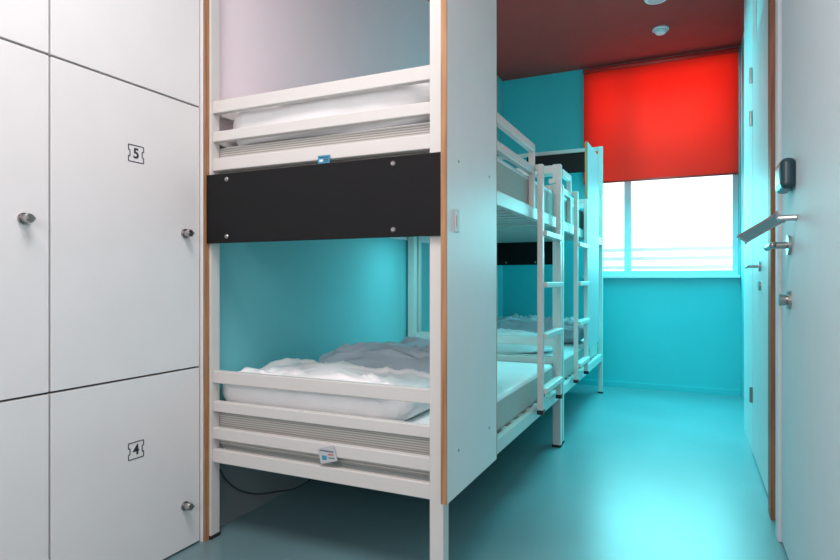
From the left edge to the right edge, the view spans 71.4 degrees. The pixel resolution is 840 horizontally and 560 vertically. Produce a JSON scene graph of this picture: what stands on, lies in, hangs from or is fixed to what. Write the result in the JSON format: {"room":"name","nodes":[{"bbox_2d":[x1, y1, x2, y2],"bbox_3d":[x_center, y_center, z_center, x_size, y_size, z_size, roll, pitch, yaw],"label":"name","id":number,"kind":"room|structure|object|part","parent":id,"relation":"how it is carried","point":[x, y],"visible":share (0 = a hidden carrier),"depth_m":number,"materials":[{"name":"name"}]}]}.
{"room":"dormitory","nodes":[
{"label":"dormitory","id":0,"kind":"room"},
{"bbox_2d":[220,0,502,400],"bbox_3d":[-0.058,-0.515,4.177,0.132,3.050,4.075,0,0,25],"label":"wall","id":1,"kind":"structure","parent":0,"point":[305,299],"depth_m":2.99,"materials":[{"name":"teal paint"}]},
{"bbox_2d":[220,469,310,494],"bbox_3d":[-0.655,0.866,2.654,0.065,0.236,0.666,0,0,25],"label":"power cable","id":2,"kind":"object","parent":1,"relation":"attached to","point":[222,474],"visible":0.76,"depth_m":2.56,"materials":[{"name":"black rubber"}]},
{"bbox_2d":[220,452,333,526],"bbox_3d":[-0.004,0.860,4.154,0.010,0.300,4.070,0,0,25],"label":"baseboard","id":3,"kind":"structure","parent":1,"relation":"attached to","point":[234,503],"depth_m":2.53,"materials":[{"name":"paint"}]},
{"bbox_2d":[163,384,788,559],"bbox_3d":[0.024,1.060,2.305,3.300,0.100,7.600,0,0,25],"label":"floor","id":4,"kind":"structure","parent":0,"point":[636,474],"depth_m":2.63,"materials":[{"name":"plastic"}]},
{"bbox_2d":[0,393,48,559],"bbox_3d":[-1.447,0.670,1.572,0.590,0.672,0.581,0,0,25],"label":"locker","id":5,"kind":"object","parent":4,"relation":"on","point":[24,421],"visible":0.97,"depth_m":1.66,"materials":[{"name":"white laminate"}]},
{"bbox_2d":[0,39,48,399],"bbox_3d":[-1.447,-0.166,1.572,0.590,0.999,0.581,0,0,25],"label":"locker","id":6,"kind":"object","parent":5,"relation":"on","point":[24,72],"visible":1,"depth_m":1.66,"materials":[{"name":"white laminate"}]},
{"bbox_2d":[0,0,48,54],"bbox_3d":[-1.447,-1.163,1.572,0.590,0.995,0.581,0,0,25],"label":"locker","id":7,"kind":"object","parent":6,"relation":"on","point":[24,23],"visible":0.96,"depth_m":1.67,"materials":[{"name":"white laminate"}]},
{"bbox_3d":[-1.107,-0.174,1.651,0.040,0.034,0.034,0,0,25],"label":"knob","id":8,"kind":"part","parent":6,"relation":"part of","materials":[{"name":"metal"}]},
{"bbox_2d":[46,366,198,559],"bbox_3d":[-1.202,0.670,2.099,0.590,0.672,0.581,0,0,25],"label":"locker","id":9,"kind":"object","parent":4,"relation":"on","point":[124,453],"visible":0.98,"depth_m":1.96,"materials":[{"name":"white laminate"}]},
{"bbox_2d":[49,57,198,391],"bbox_3d":[-1.202,-0.166,2.099,0.590,0.999,0.581,0,0,25],"label":"locker","id":10,"kind":"object","parent":9,"relation":"on","point":[124,157],"visible":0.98,"depth_m":1.93,"materials":[{"name":"white laminate"}]},
{"bbox_2d":[46,0,198,106],"bbox_3d":[-1.202,-1.163,2.099,0.590,0.995,0.581,0,0,25],"label":"locker","id":11,"kind":"object","parent":10,"relation":"on","point":[150,45],"visible":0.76,"depth_m":2.00,"materials":[{"name":"white laminate"}]},
{"bbox_3d":[-0.862,-0.174,2.178,0.040,0.034,0.034,0,0,25],"label":"knob","id":12,"kind":"part","parent":10,"relation":"part of","materials":[{"name":"metal"}]},
{"bbox_3d":[-0.862,0.843,2.178,0.040,0.034,0.034,0,0,25],"label":"knob","id":13,"kind":"part","parent":9,"relation":"part of","materials":[{"name":"metal"}]},
{"bbox_2d":[196,0,208,541],"bbox_3d":[-1.137,-0.513,2.408,0.687,3.046,0.024,0,0,25],"label":"partition panel","id":14,"kind":"object","parent":4,"relation":"on","point":[203,106],"visible":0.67,"depth_m":2.26,"materials":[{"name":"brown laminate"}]},
{"bbox_2d":[207,0,562,559],"bbox_3d":[0.021,-0.165,2.912,1.074,2.350,1.904,0,0,25],"label":"bunk bed","id":15,"kind":"object","parent":4,"relation":"on","point":[396,196],"visible":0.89,"depth_m":2.09,"materials":[{"name":"white metal"}]},
{"bbox_3d":[-0.825,-0.171,2.306,0.048,2.338,0.048,0,0,25],"label":"post","id":16,"kind":"part","parent":15,"relation":"part of","materials":[{"name":"brown wood"}]},
{"bbox_3d":[-0.438,-0.673,3.136,0.028,0.040,1.784,0,0,25],"label":"guard rail","id":17,"kind":"part","parent":15,"relation":"part of","materials":[{"name":"white wood"}]},
{"bbox_3d":[-0.438,-0.558,3.136,0.028,0.040,1.784,0,0,25],"label":"guard rail","id":18,"kind":"part","parent":15,"relation":"part of","materials":[{"name":"white wood"}]},
{"bbox_3d":[-0.381,0.685,2.099,0.930,0.052,0.028,0,0,25],"label":"rail","id":19,"kind":"part","parent":15,"relation":"part of","materials":[{"name":"white metal"}]},
{"bbox_3d":[-0.381,0.598,2.099,0.930,0.044,0.028,0,0,25],"label":"rail","id":20,"kind":"part","parent":15,"relation":"part of","materials":[{"name":"white metal"}]},
{"bbox_3d":[-0.381,0.493,2.099,0.930,0.040,0.028,0,0,25],"label":"rail","id":21,"kind":"part","parent":15,"relation":"part of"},
{"bbox_3d":[-0.381,0.378,2.099,0.930,0.048,0.028,0,0,25],"label":"rail","id":22,"kind":"part","parent":15,"relation":"part of","materials":[{"name":"white metal"}]},
{"bbox_3d":[-0.381,-0.449,2.099,0.930,0.048,0.028,0,0,25],"label":"rail","id":23,"kind":"part","parent":15,"relation":"part of","materials":[{"name":"white wood"}]},
{"bbox_3d":[-0.381,-0.558,2.099,0.930,0.040,0.028,0,0,25],"label":"rail","id":24,"kind":"part","parent":15,"relation":"part of","materials":[{"name":"white metal"}]},
{"bbox_3d":[-0.381,-0.673,2.099,0.930,0.048,0.028,0,0,25],"label":"rail","id":25,"kind":"part","parent":15,"relation":"part of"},
{"bbox_2d":[220,361,552,476],"bbox_3d":[-0.015,0.581,2.937,0.986,0.151,1.776,0,0,25],"label":"mattress","id":26,"kind":"object","parent":15,"relation":"on","point":[516,381],"visible":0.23,"depth_m":2.21,"materials":[{"name":"white fabric"}]},
{"bbox_2d":[222,358,429,420],"bbox_3d":[-0.354,0.419,2.357,0.854,0.171,0.434,0,0,25],"label":"pillow","id":27,"kind":"object","parent":26,"relation":"on","point":[340,370],"visible":0.62,"depth_m":2.21,"materials":[{"name":"white fabric"}]},
{"bbox_2d":[318,337,429,372],"bbox_3d":[-0.054,0.391,2.795,0.815,0.229,0.512,0,0,25],"label":"blanket","id":28,"kind":"object","parent":26,"relation":"on","point":[411,352],"visible":0.35,"depth_m":2.65,"materials":[{"name":"grey fabric"}]},
{"bbox_2d":[220,122,552,215],"bbox_3d":[-0.015,-0.455,2.937,0.986,0.162,1.776,0,0,25],"label":"mattress","id":29,"kind":"object","parent":15,"relation":"on","point":[512,182],"visible":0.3,"depth_m":2.20,"materials":[{"name":"white fabric"}]},
{"bbox_2d":[233,82,429,145],"bbox_3d":[-0.278,-0.651,2.328,0.909,0.229,0.455,0,0,25],"label":"pillow","id":30,"kind":"object","parent":29,"relation":"on","point":[417,93],"visible":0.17,"depth_m":2.10,"materials":[{"name":"white fabric"}]},
{"bbox_3d":[-0.052,0.149,3.967,0.048,1.698,0.048,0,0,25],"label":"post","id":31,"kind":"part","parent":15,"relation":"part of","materials":[{"name":"white metal"}]},
{"bbox_3d":[0.062,-0.171,1.893,0.048,2.338,0.048,0,0,25],"label":"post","id":32,"kind":"part","parent":15,"relation":"part of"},
{"bbox_2d":[441,0,496,504],"bbox_3d":[0.189,-0.665,2.070,0.030,2.741,0.523,0,0,25],"label":"panel","id":33,"kind":"object","parent":15,"relation":"attached to","point":[468,27],"visible":1,"depth_m":2.01,"materials":[{"name":"white laminate"}]},
{"bbox_2d":[454,209,458,232],"bbox_3d":[0.120,-0.193,1.902,0.007,0.075,0.034,0,0,25],"label":"light switch","id":34,"kind":"object","parent":33,"relation":"attached to","point":[456,211],"depth_m":1.89,"materials":[{"name":"grey plastic"}]},
{"bbox_3d":[0.391,0.378,3.761,0.930,0.048,0.028,0,0,25],"label":"rail","id":35,"kind":"part","parent":15,"relation":"part of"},
{"bbox_3d":[0.322,-0.558,2.451,0.028,0.040,1.183,0,0,25],"label":"guard rail","id":36,"kind":"part","parent":15,"relation":"part of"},
{"bbox_3d":[0.322,-0.673,2.451,0.028,0.040,1.183,0,0,25],"label":"guard rail","id":37,"kind":"part","parent":15,"relation":"part of","materials":[{"name":"white wood"}]},
{"bbox_3d":[0.391,0.493,3.761,0.930,0.040,0.028,0,0,25],"label":"rail","id":38,"kind":"part","parent":15,"relation":"part of","materials":[{"name":"white metal"}]},
{"bbox_3d":[0.448,-0.341,2.724,0.028,0.061,1.784,0,0,25],"label":"rail","id":39,"kind":"part","parent":15,"relation":"part of","materials":[{"name":"white metal"}]},
{"bbox_3d":[0.448,0.690,2.724,0.028,0.061,1.784,0,0,25],"label":"rail","id":40,"kind":"part","parent":15,"relation":"part of","materials":[{"name":"white metal"}]},
{"bbox_3d":[0.391,-0.673,3.761,0.930,0.048,0.028,0,0,25],"label":"rail","id":41,"kind":"part","parent":15,"relation":"part of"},
{"bbox_3d":[0.391,-0.558,3.761,0.930,0.040,0.028,0,0,25],"label":"rail","id":42,"kind":"part","parent":15,"relation":"part of","materials":[{"name":"white wood"}]},
{"bbox_3d":[0.835,0.149,3.554,0.048,1.698,0.048,0,0,25],"label":"post","id":43,"kind":"part","parent":15,"relation":"part of","materials":[{"name":"white metal"}]},
{"bbox_2d":[417,146,602,442],"bbox_3d":[0.820,-0.090,4.626,1.070,2.200,1.804,0,0,25],"label":"bunk bed","id":44,"kind":"object","parent":4,"relation":"on","point":[516,242],"visible":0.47,"depth_m":4.35,"materials":[{"name":"white metal"}]},
{"bbox_3d":[-0.016,0.204,4.044,0.040,1.588,0.040,0,0,25],"label":"post","id":45,"kind":"part","parent":44,"relation":"part of","materials":[{"name":"white metal"}]},
{"bbox_3d":[0.427,0.378,3.838,0.938,0.048,0.028,0,0,25],"label":"rail","id":46,"kind":"part","parent":44,"relation":"part of","materials":[{"name":"white metal"}]},
{"bbox_3d":[0.726,-0.096,5.640,0.040,2.188,0.040,0,0,25],"label":"post","id":47,"kind":"part","parent":44,"relation":"part of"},
{"bbox_3d":[0.427,0.493,3.838,0.938,0.040,0.028,0,0,25],"label":"rail","id":48,"kind":"part","parent":44,"relation":"part of","materials":[{"name":"white metal"}]},
{"bbox_2d":[497,199,583,229],"bbox_3d":[0.778,-0.455,4.641,0.986,0.162,1.672,0,0,25],"label":"mattress","id":49,"kind":"object","parent":44,"relation":"on","point":[580,212],"visible":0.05,"depth_m":4.32,"materials":[{"name":"white fabric"}]},
{"bbox_3d":[0.427,-0.673,3.838,0.938,0.048,0.028,0,0,25],"label":"rail","id":50,"kind":"part","parent":44,"relation":"part of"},
{"bbox_3d":[1.169,-1.173,5.434,0.938,0.035,0.028,0,0,25],"label":"rail","id":51,"kind":"part","parent":44,"relation":"part of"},
{"bbox_3d":[0.871,0.204,3.632,0.040,1.588,0.040,0,0,25],"label":"post","id":52,"kind":"part","parent":44,"relation":"part of","materials":[{"name":"white metal"}]},
{"bbox_2d":[533,339,596,378],"bbox_3d":[0.778,0.581,4.641,0.986,0.151,1.672,0,0,25],"label":"mattress","id":53,"kind":"object","parent":44,"relation":"on","point":[568,348],"visible":0.07,"depth_m":4.15,"materials":[{"name":"white fabric"}]},
{"bbox_2d":[497,328,552,353],"bbox_3d":[0.618,0.424,4.179,0.703,0.161,0.432,0,0,25],"label":"pillow","id":54,"kind":"object","parent":53,"relation":"on","point":[501,348],"visible":0.34,"depth_m":3.97,"materials":[{"name":"white fabric"}]},
{"bbox_2d":[497,313,583,343],"bbox_3d":[0.959,0.394,4.900,0.847,0.222,0.612,0,0,25],"label":"blanket","id":55,"kind":"object","parent":53,"relation":"on","point":[514,322],"visible":0.39,"depth_m":4.66,"materials":[{"name":"grey fabric"}]},
{"bbox_3d":[0.936,-0.673,3.772,0.028,0.040,0.270,0,0,25],"label":"guard rail","id":56,"kind":"part","parent":44,"relation":"part of","materials":[{"name":"white wood"}]},
{"bbox_3d":[0.936,-0.558,3.772,0.028,0.040,0.270,0,0,25],"label":"guard rail","id":57,"kind":"part","parent":44,"relation":"part of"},
{"bbox_3d":[1.169,-0.673,5.434,0.938,0.048,0.028,0,0,25],"label":"rail","id":58,"kind":"part","parent":44,"relation":"part of","materials":[{"name":"white metal"}]},
{"bbox_3d":[1.242,0.690,4.429,0.028,0.061,1.720,0,0,25],"label":"rail","id":59,"kind":"part","parent":44,"relation":"part of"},
{"bbox_3d":[1.242,-0.341,4.429,0.028,0.061,1.720,0,0,25],"label":"rail","id":60,"kind":"part","parent":44,"relation":"part of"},
{"bbox_2d":[585,141,598,348],"bbox_3d":[1.345,-0.255,4.569,0.020,1.530,0.580,0,0,25],"label":"panel","id":61,"kind":"object","parent":44,"relation":"attached to","point":[591,157],"visible":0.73,"depth_m":4.52,"materials":[{"name":"grey laminate"}]},
{"bbox_3d":[1.613,-0.096,5.228,0.040,2.188,0.040,0,0,25],"label":"post","id":62,"kind":"part","parent":44,"relation":"part of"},
{"bbox_2d":[428,0,743,80],"bbox_3d":[0.041,-2.090,2.341,3.300,0.100,7.680,0,0,25],"label":"ceiling","id":63,"kind":"structure","parent":0,"point":[535,37],"depth_m":4.82,"materials":[{"name":"paint"}]},
{"bbox_2d":[644,0,665,4],"bbox_3d":[1.710,-2.032,4.234,0.170,0.016,0.170,0,0,25],"label":"recessed light","id":64,"kind":"object","parent":63,"relation":"in","point":[651,2],"visible":1,"depth_m":4.26,"materials":[{"name":"white plastic"}]},
{"bbox_2d":[653,25,668,35],"bbox_3d":[1.950,-2.018,4.739,0.124,0.045,0.124,0,0,25],"label":"smoke detector","id":65,"kind":"object","parent":63,"relation":"attached to","point":[659,30],"visible":1,"depth_m":4.70,"materials":[{"name":"white plastic"}]},
{"bbox_2d":[503,46,740,395],"bbox_3d":[1.849,-0.515,5.636,2.400,3.050,0.180,0,0,25],"label":"wall","id":66,"kind":"structure","parent":0,"point":[661,331],"depth_m":5.47,"materials":[{"name":"teal paint"}]},
{"bbox_2d":[576,379,739,395],"bbox_3d":[1.845,0.985,5.533,2.080,0.050,0.010,0,0,25],"label":"baseboard","id":67,"kind":"structure","parent":66,"relation":"attached to","point":[582,381],"depth_m":5.35,"materials":[{"name":"teal paint"}]},
{"bbox_2d":[583,47,738,184],"bbox_3d":[2.162,-1.466,5.336,1.310,1.101,0.044,0,0,25],"label":"roller blind","id":68,"kind":"object","parent":66,"relation":"attached to","point":[673,117],"visible":1,"depth_m":5.31,"materials":[{"name":"red fabric"}]},
{"bbox_2d":[583,275,739,277],"bbox_3d":[2.179,-0.030,5.361,1.330,0.025,0.039,0,0,25],"label":"windowsill","id":69,"kind":"structure","parent":66,"relation":"attached to","point":[604,276],"depth_m":5.29,"materials":[{"name":"paint"}]},
{"bbox_2d":[603,174,737,274],"bbox_3d":[2.255,-1.005,5.508,1.303,1.926,0.050,0,0,25],"label":"window","id":70,"kind":"structure","parent":66,"relation":"in","point":[627,185],"depth_m":5.45,"materials":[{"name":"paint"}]},
{"bbox_2d":[741,33,743,401],"bbox_3d":[2.564,-0.515,4.487,0.095,3.050,1.300,0,0,25],"label":"wall","id":71,"kind":"structure","parent":0,"point":[742,42],"depth_m":4.92,"materials":[{"name":"teal paint"}]},
{"bbox_2d":[756,0,764,33],"bbox_3d":[0.983,-0.515,1.142,0.140,3.050,6.100,0,0,25],"label":"wall","id":72,"kind":"structure","parent":0,"point":[759,3],"depth_m":3.30,"materials":[{"name":"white paint"}]},
{"bbox_2d":[744,0,755,453],"bbox_3d":[2.069,-0.510,3.670,0.021,3.040,0.600,0,0,25],"label":"trim","id":73,"kind":"structure","parent":72,"relation":"attached to","point":[749,5],"depth_m":3.63,"materials":[{"name":"white paint"}]},
{"bbox_2d":[744,0,767,493],"bbox_3d":[1.719,-0.171,2.996,0.087,2.338,0.903,0,0,25],"label":"door","id":74,"kind":"structure","parent":72,"relation":"in","point":[758,75],"depth_m":3.00,"materials":[{"name":"white paint"}]},
{"bbox_3d":[1.730,-0.070,3.045,0.066,0.052,0.134,0,0,25],"label":"lever handle","id":75,"kind":"part","parent":74,"relation":"part of","materials":[{"name":"metal"}]},
{"bbox_2d":[768,0,774,519],"bbox_3d":[1.515,-0.510,2.499,0.039,3.040,0.090,0,0,25],"label":"trim","id":76,"kind":"structure","parent":72,"relation":"attached to","point":[771,3],"depth_m":2.46,"materials":[{"name":"brown wood"}]},
{"bbox_2d":[775,0,781,541],"bbox_3d":[1.413,-0.290,2.282,0.039,2.600,0.070,0,0,25],"label":"trim","id":77,"kind":"structure","parent":72,"relation":"attached to","point":[778,3],"depth_m":2.26,"materials":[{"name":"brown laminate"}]},
{"bbox_2d":[737,0,839,559],"bbox_3d":[1.105,-0.221,1.802,0.194,2.438,1.040,0,0,25],"label":"door","id":78,"kind":"structure","parent":72,"relation":"in","point":[807,176],"depth_m":1.71,"materials":[{"name":"white laminate"}]},
{"bbox_3d":[1.181,-0.178,2.003,0.058,0.104,0.210,0,0,-21],"label":"paddle lever","id":79,"kind":"part","parent":78,"relation":"part of","materials":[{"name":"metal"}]},
{"bbox_3d":[1.284,-0.122,2.104,0.070,0.068,0.166,0,0,25],"label":"lever handle","id":80,"kind":"part","parent":78,"relation":"part of","materials":[{"name":"metal"}]},
{"label":"outside","id":81,"kind":"structure","parent":0,"visible":0},
{"bbox_3d":[2.577,1.060,6.135,5.500,0.100,1.300,0,0,25],"label":"trim","id":82,"kind":"structure","parent":81,"visible":0},
{"bbox_2d":[603,246,731,269],"bbox_3d":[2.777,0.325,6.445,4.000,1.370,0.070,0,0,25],"label":"balcony railing","id":83,"kind":"object","parent":82,"relation":"on","point":[702,247],"visible":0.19,"depth_m":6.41,"materials":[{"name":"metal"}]},
{"bbox_3d":[2.770,-0.340,6.432,4.000,0.040,0.040,0,0,25],"label":"rail","id":84,"kind":"part","parent":83,"relation":"part of","materials":[{"name":"metal"}]},
{"bbox_3d":[2.770,-0.240,6.432,4.000,0.040,0.040,0,0,25],"label":"rail","id":85,"kind":"part","parent":83,"relation":"part of","materials":[{"name":"metal"}]},
{"bbox_3d":[2.770,-0.140,6.432,4.000,0.040,0.040,0,0,25],"label":"rail","id":86,"kind":"part","parent":83,"relation":"part of","materials":[{"name":"metal"}]}
]}

